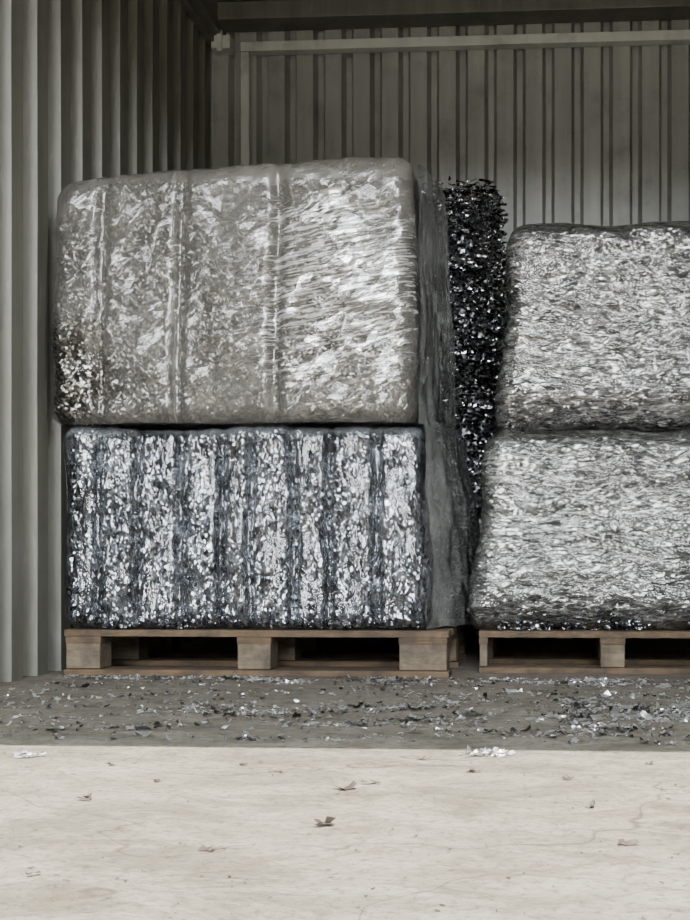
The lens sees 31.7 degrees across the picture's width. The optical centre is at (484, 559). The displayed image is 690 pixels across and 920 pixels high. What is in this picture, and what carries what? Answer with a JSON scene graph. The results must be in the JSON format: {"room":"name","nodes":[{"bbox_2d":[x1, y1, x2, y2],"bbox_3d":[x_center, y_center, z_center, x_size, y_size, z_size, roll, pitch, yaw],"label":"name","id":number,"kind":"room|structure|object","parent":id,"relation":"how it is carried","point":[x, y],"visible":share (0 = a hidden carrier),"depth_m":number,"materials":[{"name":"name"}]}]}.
{"room":"waste facility","nodes":[
{"label":"waste facility","id":0,"kind":"room"},
{"bbox_2d":[0,0,211,681],"bbox_3d":[-1.452,-1.116,3.388,0.050,2.960,4.580,0,0,4],"label":"wall","id":1,"kind":"structure","parent":0,"point":[90,89],"depth_m":3.93,"materials":[{"name":"metal"}]},
{"bbox_2d":[179,0,225,46],"bbox_3d":[-1.396,-2.501,3.374,0.070,0.190,4.560,0,0,4],"label":"trim","id":2,"kind":"structure","parent":1,"relation":"attached to","point":[204,13],"depth_m":5.40,"materials":[{"name":"paint"}]},
{"bbox_2d":[211,30,234,55],"bbox_3d":[-1.226,-2.406,5.603,0.090,0.100,0.100,0,0,4],"label":"trim","id":3,"kind":"structure","parent":1,"relation":"attached to","point":[222,44],"depth_m":5.57,"materials":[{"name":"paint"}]},
{"bbox_2d":[0,637,689,919],"bbox_3d":[-0.245,0.364,-3.892,24.000,0.001,20.200,0,0,4],"label":"floor","id":4,"kind":"structure","parent":0,"point":[591,884],"depth_m":1.78,"materials":[{"name":"concrete"}]},
{"bbox_2d":[12,751,46,757],"bbox_3d":[-0.841,0.356,2.214,0.058,0.012,0.045,0,0,4],"label":"scrap","id":5,"kind":"object","parent":4,"relation":"on","point":[20,754],"visible":1,"depth_m":2.21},
{"bbox_2d":[64,619,468,677],"bbox_3d":[-0.696,0.292,4.152,1.220,0.144,0.800,0,0,4],"label":"wooden pallet","id":6,"kind":"object","parent":4,"relation":"on","point":[431,651],"visible":0.8,"depth_m":3.79,"materials":[{"name":"brown wood"}]},
{"bbox_2d":[63,421,478,629],"bbox_3d":[-0.673,-0.111,4.162,1.332,0.658,0.871,0,0,4],"label":"bale","id":7,"kind":"object","parent":6,"relation":"on","point":[350,527],"visible":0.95,"depth_m":3.78,"materials":[{"name":"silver metal"}]},
{"bbox_2d":[50,156,456,439],"bbox_3d":[-0.732,-0.847,4.132,1.254,0.841,0.900,0,0,4],"label":"bale","id":8,"kind":"object","parent":7,"relation":"on","point":[316,293],"visible":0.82,"depth_m":3.71,"materials":[{"name":"grey metal"}]},
{"bbox_2d":[0,670,689,744],"bbox_3d":[-0.189,0.351,3.026,2.368,0.022,1.343,0,0,4],"label":"debris","id":9,"kind":"object","parent":4,"relation":"on","point":[613,709],"visible":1,"depth_m":2.90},
{"bbox_2d":[1,751,689,918],"bbox_3d":[-0.298,0.355,1.762,1.288,0.015,1.107,0,0,4],"label":"dry leaves","id":10,"kind":"object","parent":4,"relation":"on","point":[353,783],"visible":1,"depth_m":1.64,"materials":[{"name":"brown plant"}]},
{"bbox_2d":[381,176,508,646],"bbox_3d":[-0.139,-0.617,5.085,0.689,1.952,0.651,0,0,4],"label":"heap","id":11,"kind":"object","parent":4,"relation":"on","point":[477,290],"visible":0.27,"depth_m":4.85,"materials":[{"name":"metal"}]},
{"bbox_2d":[458,745,515,756],"bbox_3d":[0.003,0.356,2.236,0.109,0.014,0.071,0,0,4],"label":"scrap","id":12,"kind":"object","parent":4,"relation":"on","point":[495,751],"visible":1,"depth_m":2.23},
{"bbox_2d":[479,629,689,673],"bbox_3d":[0.436,0.296,4.216,0.864,0.136,0.770,0,0,4],"label":"wooden pallet","id":13,"kind":"object","parent":4,"relation":"on","point":[609,655],"visible":0.75,"depth_m":3.85,"materials":[{"name":"brown wood"}]},
{"bbox_2d":[467,429,689,629],"bbox_3d":[0.481,-0.107,4.224,1.042,0.666,0.877,0,0,4],"label":"bale","id":14,"kind":"object","parent":13,"relation":"on","point":[588,529],"visible":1,"depth_m":3.84,"materials":[{"name":"silver metal"}]},
{"bbox_2d":[494,221,689,437],"bbox_3d":[0.531,-0.773,4.227,0.989,0.701,0.854,0,0,4],"label":"bale","id":15,"kind":"object","parent":14,"relation":"on","point":[597,331],"visible":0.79,"depth_m":3.85,"materials":[{"name":"silver metal"}]},
{"bbox_2d":[212,20,689,638],"bbox_3d":[-0.018,-1.116,5.614,2.540,2.960,0.060,0,0,4],"label":"wall","id":16,"kind":"structure","parent":0,"point":[600,136],"depth_m":5.60,"materials":[{"name":"metal"}]},
{"bbox_2d":[217,0,689,32],"bbox_3d":[-0.026,-2.538,5.482,2.540,0.115,0.180,0,0,4],"label":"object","id":17,"kind":"structure","parent":16,"relation":"attached to","point":[233,15],"depth_m":5.48,"materials":[{"name":"paint"}]},
{"bbox_2d":[240,30,689,164],"bbox_3d":[0.053,-1.026,5.547,2.390,2.780,0.058,0,0,4],"label":"trim","id":18,"kind":"structure","parent":16,"relation":"attached to","point":[656,37],"depth_m":5.54,"materials":[{"name":"paint"}]}
]}

